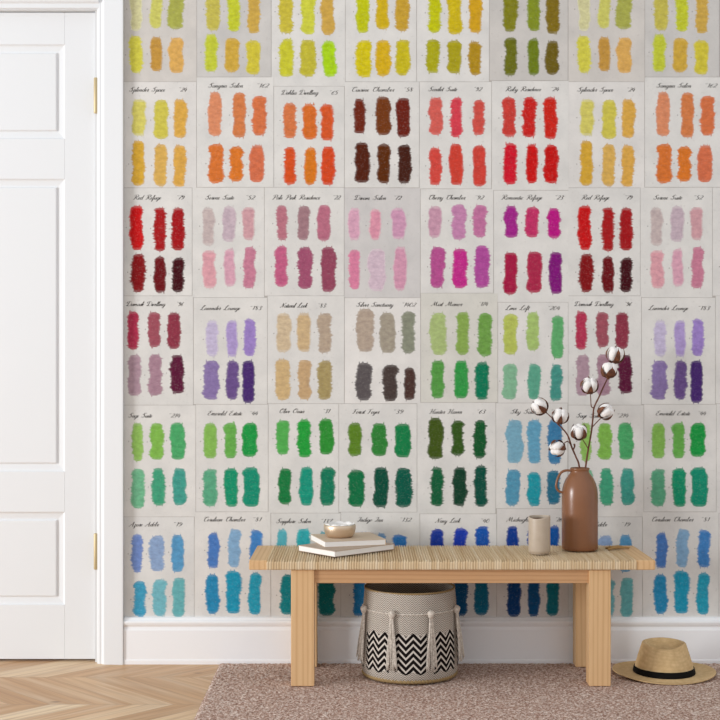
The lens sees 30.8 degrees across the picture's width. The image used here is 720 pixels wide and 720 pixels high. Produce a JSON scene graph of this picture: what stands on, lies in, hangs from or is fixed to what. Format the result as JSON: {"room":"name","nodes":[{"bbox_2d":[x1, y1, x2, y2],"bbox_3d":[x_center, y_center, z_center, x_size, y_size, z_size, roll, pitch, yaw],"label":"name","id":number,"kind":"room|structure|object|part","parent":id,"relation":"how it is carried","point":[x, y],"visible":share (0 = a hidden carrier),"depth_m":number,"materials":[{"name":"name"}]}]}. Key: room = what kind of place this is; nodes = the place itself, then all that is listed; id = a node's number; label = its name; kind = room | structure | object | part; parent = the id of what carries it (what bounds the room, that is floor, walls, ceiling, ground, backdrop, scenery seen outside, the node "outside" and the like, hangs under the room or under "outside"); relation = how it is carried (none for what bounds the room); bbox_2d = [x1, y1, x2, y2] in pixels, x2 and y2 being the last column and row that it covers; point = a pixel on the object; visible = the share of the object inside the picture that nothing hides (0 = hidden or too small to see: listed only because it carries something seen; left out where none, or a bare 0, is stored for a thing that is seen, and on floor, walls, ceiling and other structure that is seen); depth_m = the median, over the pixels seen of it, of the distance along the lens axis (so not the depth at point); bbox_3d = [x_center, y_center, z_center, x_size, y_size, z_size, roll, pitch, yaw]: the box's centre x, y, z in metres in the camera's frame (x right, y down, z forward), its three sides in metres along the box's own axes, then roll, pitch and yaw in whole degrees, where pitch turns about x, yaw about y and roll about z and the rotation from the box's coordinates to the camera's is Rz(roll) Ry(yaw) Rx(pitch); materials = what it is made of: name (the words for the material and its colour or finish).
{"room":"entryway","nodes":[
{"label":"entryway","id":0,"kind":"room"},
{"bbox_2d":[0,659,219,719],"bbox_3d":[-0.500,1.070,2.200,6.200,0.050,5.800,0,0,0],"label":"floor","id":1,"kind":"structure","parent":0,"point":[30,689],"depth_m":4.14,"materials":[{"name":"brown wood"}]},
{"bbox_2d":[194,663,719,719],"bbox_3d":[0.534,1.041,3.625,2.036,0.007,1.702,0,0,0],"label":"rug","id":2,"kind":"object","parent":1,"relation":"on","point":[242,691],"visible":0.82,"depth_m":4.03,"materials":[{"name":"carpet"}]},
{"bbox_2d":[356,583,464,684],"bbox_3d":[0.164,0.890,4.311,0.351,0.292,0.324,0,0,0],"label":"basket","id":3,"kind":"object","parent":2,"relation":"on","point":[410,633],"visible":0.91,"depth_m":4.18,"materials":[{"name":"fabric"}]},
{"bbox_3d":[0.164,0.812,4.312,0.316,0.008,0.316,0,0,0],"label":"braided cord","id":4,"kind":"part","parent":3,"relation":"part of","materials":[{"name":"fabric"}]},
{"bbox_2d":[249,545,654,685],"bbox_3d":[0.293,0.829,4.307,1.290,0.416,0.339,0,0,0],"label":"bench","id":5,"kind":"object","parent":2,"relation":"on","point":[589,572],"visible":0.86,"depth_m":4.15,"materials":[{"name":"brown wood"}]},
{"bbox_3d":[-0.182,0.852,4.178,0.074,0.370,0.060,0,0,0],"label":"leg","id":6,"kind":"part","parent":5,"relation":"part of","materials":[{"name":"brown wood"}]},
{"bbox_3d":[-0.182,0.852,4.438,0.074,0.370,0.060,0,0,0],"label":"leg","id":7,"kind":"part","parent":5,"relation":"part of","materials":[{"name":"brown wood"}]},
{"bbox_2d":[298,542,394,556],"bbox_3d":[-0.044,0.623,4.338,0.262,0.019,0.186,0,0,-41],"label":"book","id":8,"kind":"object","parent":5,"relation":"on","point":[314,548],"visible":0.68,"depth_m":4.27,"materials":[{"name":"white paper"}]},
{"bbox_2d":[311,532,385,547],"bbox_3d":[-0.041,0.603,4.384,0.210,0.020,0.188,0,0,-16],"label":"book","id":9,"kind":"object","parent":8,"relation":"on","point":[359,538],"visible":0.97,"depth_m":4.31,"materials":[{"name":"beige paper"}]},
{"bbox_2d":[324,521,355,537],"bbox_3d":[-0.068,0.570,4.378,0.108,0.047,0.108,0,0,0],"label":"bowl","id":10,"kind":"object","parent":9,"relation":"on","point":[339,529],"visible":1,"depth_m":4.34,"materials":[{"name":"beige ceramic"}]},
{"bbox_3d":[0.290,0.650,4.307,1.174,0.034,0.339,0,0,0],"label":"woven seat","id":11,"kind":"part","parent":5,"relation":"part of","materials":[{"name":"wicker"}]},
{"bbox_2d":[528,515,549,554],"bbox_3d":[0.586,0.570,4.264,0.071,0.124,0.071,0,0,0],"label":"cup","id":12,"kind":"object","parent":5,"relation":"on","point":[538,525],"visible":1,"depth_m":4.24,"materials":[{"name":"beige ceramic"}]},
{"bbox_2d":[555,467,597,551],"bbox_3d":[0.733,0.496,4.356,0.120,0.273,0.122,0,0,43],"label":"vase","id":13,"kind":"object","parent":5,"relation":"on","point":[579,491],"visible":1,"depth_m":4.31,"materials":[{"name":"ceramic"}]},
{"bbox_2d":[531,398,579,467],"bbox_3d":[0.661,0.364,4.346,0.184,0.478,0.079,0,0,0],"label":"branch","id":14,"kind":"object","parent":13,"relation":"in","point":[539,406],"visible":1,"depth_m":4.33,"materials":[{"name":"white plant"}]},
{"bbox_3d":[0.688,0.389,4.351,0.134,0.429,0.029,0,0,-6],"label":"stem","id":15,"kind":"part","parent":14,"relation":"part of","materials":[{"name":"brown plant"}]},
{"bbox_3d":[0.679,0.405,4.351,0.058,0.082,0.008,0,0,0],"label":"handle","id":16,"kind":"part","parent":13,"relation":"part of","materials":[{"name":"ceramic"}]},
{"bbox_2d":[571,346,624,467],"bbox_3d":[0.793,0.275,4.349,0.194,0.649,0.075,0,0,-12],"label":"branch","id":17,"kind":"object","parent":13,"relation":"in","point":[608,370],"visible":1,"depth_m":4.34,"materials":[{"name":"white plant"}]},
{"bbox_3d":[0.785,0.305,4.355,0.139,0.590,0.016,0,0,-11],"label":"stem","id":18,"kind":"part","parent":17,"relation":"part of","materials":[{"name":"brown plant"}]},
{"bbox_3d":[0.763,0.852,4.438,0.069,0.370,0.060,0,0,0],"label":"leg","id":19,"kind":"part","parent":5,"relation":"part of","materials":[{"name":"brown wood"}]},
{"bbox_3d":[0.763,0.852,4.178,0.069,0.370,0.060,0,0,0],"label":"leg","id":20,"kind":"part","parent":5,"relation":"part of","materials":[{"name":"brown wood"}]},
{"bbox_2d":[612,637,715,684],"bbox_3d":[1.004,0.983,4.308,0.336,0.109,0.288,0,0,0],"label":"hat","id":21,"kind":"object","parent":2,"relation":"on","point":[659,660],"visible":1,"depth_m":4.25,"materials":[{"name":"wicker"}]},
{"bbox_2d":[193,0,719,616],"bbox_3d":[-0.500,-0.305,4.570,6.200,2.700,0.140,0,0,0],"label":"wall","id":22,"kind":"structure","parent":0,"point":[416,0],"depth_m":4.50,"materials":[{"name":"paper"}]},
{"bbox_2d":[0,13,96,658],"bbox_3d":[-1.379,-0.084,4.528,0.950,2.241,0.073,0,0,0],"label":"door","id":23,"kind":"structure","parent":22,"relation":"in","point":[48,81],"depth_m":4.53,"materials":[{"name":"white paint"}]},
{"bbox_2d":[0,9,96,661],"bbox_3d":[-1.383,-0.083,4.570,0.954,2.256,0.140,0,0,0],"label":"trim","id":24,"kind":"structure","parent":22,"relation":"attached to","point":[1,10],"depth_m":4.51,"materials":[{"name":"white paint"}]},
{"bbox_2d":[0,0,98,8],"bbox_3d":[-1.379,-1.256,4.487,0.962,0.095,0.026,0,0,0],"label":"trim","id":25,"kind":"structure","parent":22,"relation":"attached to","point":[4,4],"depth_m":4.49,"materials":[{"name":"white paint"}]},
{"bbox_2d":[97,0,123,664],"bbox_3d":[-0.859,-0.170,4.487,0.095,2.430,0.026,0,0,0],"label":"trim","id":26,"kind":"structure","parent":22,"relation":"attached to","point":[110,13],"depth_m":4.48,"materials":[{"name":"white paint"}]},
{"bbox_2d":[124,188,191,295],"bbox_3d":[-0.697,-0.407,4.499,0.235,0.372,0.001,0,0,0],"label":"card","id":27,"kind":"object","parent":22,"relation":"attached to","point":[157,221],"visible":1,"depth_m":4.50,"materials":[{"name":"paper"}]},
{"bbox_2d":[124,296,192,404],"bbox_3d":[-0.695,-0.033,4.499,0.239,0.376,0.002,0,0,0],"label":"card","id":28,"kind":"object","parent":22,"relation":"attached to","point":[158,330],"visible":1,"depth_m":4.50,"materials":[{"name":"paper"}]},
{"bbox_2d":[124,517,193,616],"bbox_3d":[-0.693,0.716,4.499,0.242,0.349,0.001,0,0,0],"label":"card","id":29,"kind":"object","parent":22,"relation":"attached to","point":[158,551],"visible":1,"depth_m":4.50,"materials":[{"name":"paper"}]},
{"bbox_2d":[124,405,195,516],"bbox_3d":[-0.691,0.348,4.499,0.247,0.384,0.001,0,0,0],"label":"card","id":30,"kind":"object","parent":22,"relation":"attached to","point":[160,440],"visible":1,"depth_m":4.50,"materials":[{"name":"paper"}]},
{"bbox_2d":[124,82,195,187],"bbox_3d":[-0.689,-0.777,4.499,0.250,0.365,0.001,0,0,0],"label":"card","id":31,"kind":"object","parent":22,"relation":"attached to","point":[160,117],"visible":1,"depth_m":4.50,"materials":[{"name":"paper"}]},
{"bbox_2d":[124,0,196,81],"bbox_3d":[-0.689,-1.145,4.499,0.251,0.371,0.001,0,0,0],"label":"card","id":32,"kind":"object","parent":22,"relation":"attached to","point":[160,36],"visible":1,"depth_m":4.50,"materials":[{"name":"paper"}]},
{"bbox_2d":[192,187,263,296],"bbox_3d":[-0.454,-0.405,4.499,0.248,0.380,0.001,0,0,0],"label":"card","id":33,"kind":"object","parent":22,"relation":"attached to","point":[228,223],"visible":1,"depth_m":4.50,"materials":[{"name":"paper"}]},
{"bbox_2d":[194,298,266,403],"bbox_3d":[-0.447,-0.031,4.499,0.254,0.367,0.001,0,0,0],"label":"card","id":34,"kind":"object","parent":22,"relation":"attached to","point":[230,334],"visible":1,"depth_m":4.50,"materials":[{"name":"paper"}]},
{"bbox_2d":[196,404,267,511],"bbox_3d":[-0.441,0.338,4.499,0.249,0.370,0.001,0,0,0],"label":"card","id":35,"kind":"object","parent":22,"relation":"attached to","point":[232,440],"visible":1,"depth_m":4.50,"materials":[{"name":"paper"}]},
{"bbox_2d":[194,512,270,616],"bbox_3d":[-0.440,0.706,4.499,0.263,0.364,0.002,0,0,0],"label":"card","id":36,"kind":"object","parent":22,"relation":"attached to","point":[225,543],"visible":0.95,"depth_m":4.50,"materials":[{"name":"paper"}]},
{"bbox_2d":[197,0,270,76],"bbox_3d":[-0.434,-1.154,4.499,0.256,0.355,0.001,0,0,0],"label":"card","id":37,"kind":"object","parent":22,"relation":"attached to","point":[234,36],"visible":1,"depth_m":4.50,"materials":[{"name":"paper"}]},
{"bbox_2d":[197,77,273,186],"bbox_3d":[-0.430,-0.785,4.499,0.265,0.379,0.002,0,0,0],"label":"card","id":38,"kind":"object","parent":22,"relation":"attached to","point":[235,115],"visible":1,"depth_m":4.50,"materials":[{"name":"paper"}]},
{"bbox_2d":[268,404,338,512],"bbox_3d":[-0.195,0.339,4.499,0.242,0.377,0.001,0,0,0],"label":"card","id":39,"kind":"object","parent":22,"relation":"attached to","point":[303,439],"visible":1,"depth_m":4.50,"materials":[{"name":"paper"}]},
{"bbox_2d":[264,187,343,295],"bbox_3d":[-0.192,-0.408,4.499,0.274,0.373,0.001,0,0,0],"label":"card","id":40,"kind":"object","parent":22,"relation":"attached to","point":[304,226],"visible":1,"depth_m":4.50,"materials":[{"name":"paper"}]},
{"bbox_2d":[271,513,340,616],"bbox_3d":[-0.187,0.709,4.499,0.240,0.360,0.001,0,0,0],"label":"card","id":41,"kind":"object","parent":22,"relation":"attached to","point":[287,529],"visible":0.59,"depth_m":4.50,"materials":[{"name":"paper"}]},
{"bbox_2d":[268,296,343,402],"bbox_3d":[-0.187,-0.035,4.499,0.264,0.371,0.002,0,0,0],"label":"card","id":42,"kind":"object","parent":22,"relation":"attached to","point":[306,333],"visible":1,"depth_m":4.50,"materials":[{"name":"paper"}]},
{"bbox_2d":[271,0,344,85],"bbox_3d":[-0.178,-1.138,4.499,0.254,0.387,0.001,0,0,0],"label":"card","id":43,"kind":"object","parent":22,"relation":"attached to","point":[308,36],"visible":1,"depth_m":4.50,"materials":[{"name":"paper"}]},
{"bbox_2d":[274,86,343,186],"bbox_3d":[-0.175,-0.770,4.499,0.242,0.348,0.001,0,0,0],"label":"card","id":44,"kind":"object","parent":22,"relation":"attached to","point":[308,120],"visible":1,"depth_m":4.50,"materials":[{"name":"paper"}]},
{"bbox_2d":[339,404,416,511],"bbox_3d":[0.062,0.337,4.499,0.269,0.373,0.001,0,0,0],"label":"card","id":45,"kind":"object","parent":22,"relation":"attached to","point":[378,442],"visible":1,"depth_m":4.50,"materials":[{"name":"paper"}]},
{"bbox_2d":[341,512,419,616],"bbox_3d":[0.070,0.707,4.499,0.272,0.364,0.002,0,0,0],"label":"card","id":46,"kind":"object","parent":22,"relation":"attached to","point":[398,528],"visible":0.35,"depth_m":4.50,"materials":[{"name":"paper"}]},
{"bbox_2d":[345,0,415,81],"bbox_3d":[0.072,-1.145,4.499,0.245,0.372,0.001,0,0,0],"label":"card","id":47,"kind":"object","parent":22,"relation":"attached to","point":[380,35],"visible":1,"depth_m":4.50,"materials":[{"name":"paper"}]},
{"bbox_2d":[344,188,419,297],"bbox_3d":[0.077,-0.404,4.499,0.262,0.378,0.001,0,0,0],"label":"card","id":48,"kind":"object","parent":22,"relation":"attached to","point":[382,225],"visible":1,"depth_m":4.50,"materials":[{"name":"paper"}]},
{"bbox_2d":[345,82,418,187],"bbox_3d":[0.075,-0.777,4.499,0.257,0.365,0.002,0,0,0],"label":"card","id":49,"kind":"object","parent":22,"relation":"attached to","point":[382,118],"visible":1,"depth_m":4.50,"materials":[{"name":"paper"}]},
{"bbox_2d":[345,298,419,402],"bbox_3d":[0.078,-0.032,4.499,0.262,0.364,0.001,0,0,0],"label":"card","id":50,"kind":"object","parent":22,"relation":"attached to","point":[382,335],"visible":1,"depth_m":4.50,"materials":[{"name":"paper"}]},
{"bbox_2d":[124,617,719,663],"bbox_3d":[0.894,0.965,4.489,3.411,0.160,0.022,0,0,0],"label":"baseboard","id":51,"kind":"structure","parent":22,"relation":"attached to","point":[147,640],"depth_m":4.48,"materials":[{"name":"white paint"}]},
{"bbox_2d":[417,0,488,81],"bbox_3d":[0.321,-1.146,4.499,0.250,0.372,0.001,0,0,0],"label":"card","id":52,"kind":"object","parent":22,"relation":"attached to","point":[452,35],"visible":1,"depth_m":4.50,"materials":[{"name":"paper"}]},
{"bbox_2d":[419,82,490,188],"bbox_3d":[0.329,-0.775,4.499,0.248,0.368,0.001,0,0,0],"label":"card","id":53,"kind":"object","parent":22,"relation":"attached to","point":[455,117],"visible":1,"depth_m":4.50,"materials":[{"name":"paper"}]},
{"bbox_2d":[417,403,495,513],"bbox_3d":[0.332,0.338,4.499,0.271,0.383,0.001,0,0,0],"label":"card","id":54,"kind":"object","parent":22,"relation":"attached to","point":[456,442],"visible":1,"depth_m":4.50,"materials":[{"name":"paper"}]},
{"bbox_2d":[421,189,493,292],"bbox_3d":[0.334,-0.410,4.499,0.252,0.359,0.001,0,0,0],"label":"card","id":55,"kind":"object","parent":22,"relation":"attached to","point":[457,232],"visible":1,"depth_m":4.50,"materials":[{"name":"paper"}]},
{"bbox_2d":[420,514,495,616],"bbox_3d":[0.339,0.710,4.499,0.264,0.358,0.001,0,0,0],"label":"card","id":56,"kind":"object","parent":22,"relation":"attached to","point":[473,599],"visible":0.61,"depth_m":4.50,"materials":[{"name":"paper"}]},
{"bbox_2d":[421,293,497,401],"bbox_3d":[0.342,-0.042,4.499,0.265,0.376,0.002,0,0,0],"label":"card","id":57,"kind":"object","parent":22,"relation":"attached to","point":[459,331],"visible":1,"depth_m":4.50,"materials":[{"name":"paper"}]},
{"bbox_2d":[489,0,567,80],"bbox_3d":[0.582,-1.147,4.499,0.270,0.368,0.001,0,0,0],"label":"card","id":58,"kind":"object","parent":22,"relation":"attached to","point":[529,38],"visible":1,"depth_m":4.50,"materials":[{"name":"paper"}]},
{"bbox_2d":[492,81,568,189],"bbox_3d":[0.587,-0.774,4.499,0.265,0.377,0.002,0,0,0],"label":"card","id":59,"kind":"object","parent":22,"relation":"attached to","point":[530,119],"visible":1,"depth_m":4.50,"materials":[{"name":"paper"}]},
{"bbox_2d":[494,190,567,301],"bbox_3d":[0.590,-0.392,4.499,0.259,0.385,0.001,0,0,0],"label":"card","id":60,"kind":"object","parent":22,"relation":"attached to","point":[531,227],"visible":1,"depth_m":4.50,"materials":[{"name":"paper"}]},
{"bbox_2d":[496,403,567,507],"bbox_3d":[0.592,0.330,4.499,0.247,0.363,0.001,0,0,0],"label":"card","id":61,"kind":"object","parent":22,"relation":"attached to","point":[527,471],"visible":0.92,"depth_m":4.50,"materials":[{"name":"paper"}]},
{"bbox_2d":[497,509,567,616],"bbox_3d":[0.595,0.701,4.499,0.246,0.376,0.002,0,0,0],"label":"card","id":62,"kind":"object","parent":22,"relation":"attached to","point":[513,599],"visible":0.62,"depth_m":4.50,"materials":[{"name":"paper"}]},
{"bbox_2d":[498,302,567,402],"bbox_3d":[0.597,-0.025,4.499,0.242,0.346,0.001,0,0,0],"label":"card","id":63,"kind":"object","parent":22,"relation":"attached to","point":[532,337],"visible":1,"depth_m":4.50,"materials":[{"name":"paper"}]},
{"bbox_2d":[568,188,639,295],"bbox_3d":[0.842,-0.407,4.499,0.248,0.372,0.001,0,0,0],"label":"card","id":64,"kind":"object","parent":22,"relation":"attached to","point":[604,223],"visible":1,"depth_m":4.50,"materials":[{"name":"paper"}]},
{"bbox_2d":[568,296,640,404],"bbox_3d":[0.844,-0.033,4.499,0.251,0.376,0.002,0,0,0],"label":"card","id":65,"kind":"object","parent":22,"relation":"attached to","point":[596,324],"visible":0.92,"depth_m":4.50,"materials":[{"name":"paper"}]},
{"bbox_2d":[568,517,641,616],"bbox_3d":[0.846,0.716,4.499,0.255,0.349,0.001,0,0,0],"label":"card","id":66,"kind":"object","parent":22,"relation":"attached to","point":[626,585],"visible":0.43,"depth_m":4.50,"materials":[{"name":"paper"}]},
{"bbox_2d":[568,405,643,516],"bbox_3d":[0.848,0.348,4.499,0.260,0.384,0.001,0,0,0],"label":"card","id":67,"kind":"object","parent":22,"relation":"attached to","point":[615,462],"visible":0.73,"depth_m":4.50,"materials":[{"name":"paper"}]},
{"bbox_2d":[568,0,644,81],"bbox_3d":[0.850,-1.145,4.499,0.263,0.371,0.001,0,0,0],"label":"card","id":68,"kind":"object","parent":22,"relation":"attached to","point":[606,38],"visible":1,"depth_m":4.50,"materials":[{"name":"paper"}]},
{"bbox_2d":[569,82,644,187],"bbox_3d":[0.850,-0.777,4.499,0.263,0.365,0.001,0,0,0],"label":"card","id":69,"kind":"object","parent":22,"relation":"attached to","point":[606,119],"visible":1,"depth_m":4.50,"materials":[{"name":"paper"}]},
{"bbox_2d":[640,187,711,296],"bbox_3d":[1.091,-0.405,4.499,0.248,0.380,0.001,0,0,0],"label":"card","id":70,"kind":"object","parent":22,"relation":"attached to","point":[676,223],"visible":1,"depth_m":4.50,"materials":[{"name":"paper"}]},
{"bbox_2d":[642,298,714,403],"bbox_3d":[1.098,-0.031,4.499,0.254,0.367,0.001,0,0,0],"label":"card","id":71,"kind":"object","parent":22,"relation":"attached to","point":[678,334],"visible":1,"depth_m":4.50,"materials":[{"name":"paper"}]},
{"bbox_2d":[644,404,715,511],"bbox_3d":[1.103,0.338,4.499,0.249,0.370,0.001,0,0,0],"label":"card","id":72,"kind":"object","parent":22,"relation":"attached to","point":[680,440],"visible":1,"depth_m":4.50,"materials":[{"name":"paper"}]},
{"bbox_2d":[642,512,718,616],"bbox_3d":[1.105,0.706,4.499,0.263,0.364,0.002,0,0,0],"label":"card","id":73,"kind":"object","parent":22,"relation":"attached to","point":[683,546],"visible":0.99,"depth_m":4.50,"materials":[{"name":"paper"}]},
{"bbox_2d":[645,0,718,76],"bbox_3d":[1.111,-1.154,4.499,0.256,0.355,0.001,0,0,0],"label":"card","id":74,"kind":"object","parent":22,"relation":"attached to","point":[682,36],"visible":1,"depth_m":4.50,"materials":[{"name":"paper"}]},
{"bbox_2d":[645,77,719,186],"bbox_3d":[1.115,-0.785,4.499,0.265,0.379,0.002,0,0,0],"label":"card","id":75,"kind":"object","parent":22,"relation":"attached to","point":[682,114],"visible":1,"depth_m":4.50,"materials":[{"name":"paper"}]},
{"bbox_2d":[713,187,719,295],"bbox_3d":[1.353,-0.408,4.499,0.274,0.373,0.001,0,0,0],"label":"card","id":76,"kind":"object","parent":22,"relation":"attached to","point":[716,190],"visible":1,"depth_m":4.50,"materials":[{"name":"paper"}]},
{"bbox_2d":[716,404,719,512],"bbox_3d":[1.350,0.339,4.499,0.242,0.377,0.001,0,0,0],"label":"card","id":77,"kind":"object","parent":22,"relation":"attached to","point":[717,405],"visible":1,"depth_m":4.50,"materials":[{"name":"paper"}]},
{"bbox_2d":[716,296,719,402],"bbox_3d":[1.358,-0.035,4.499,0.264,0.371,0.002,0,0,0],"label":"card","id":78,"kind":"object","parent":22,"relation":"attached to","point":[717,297],"visible":1,"depth_m":4.50,"materials":[{"name":"paper"}]},
{"bbox_2d":[719,513,719,616],"bbox_3d":[1.358,0.709,4.499,0.240,0.360,0.001,0,0,0],"label":"card","id":79,"kind":"object","parent":22,"relation":"attached to","point":[719,513],"visible":1,"depth_m":4.50,"materials":[{"name":"paper"}]}
]}

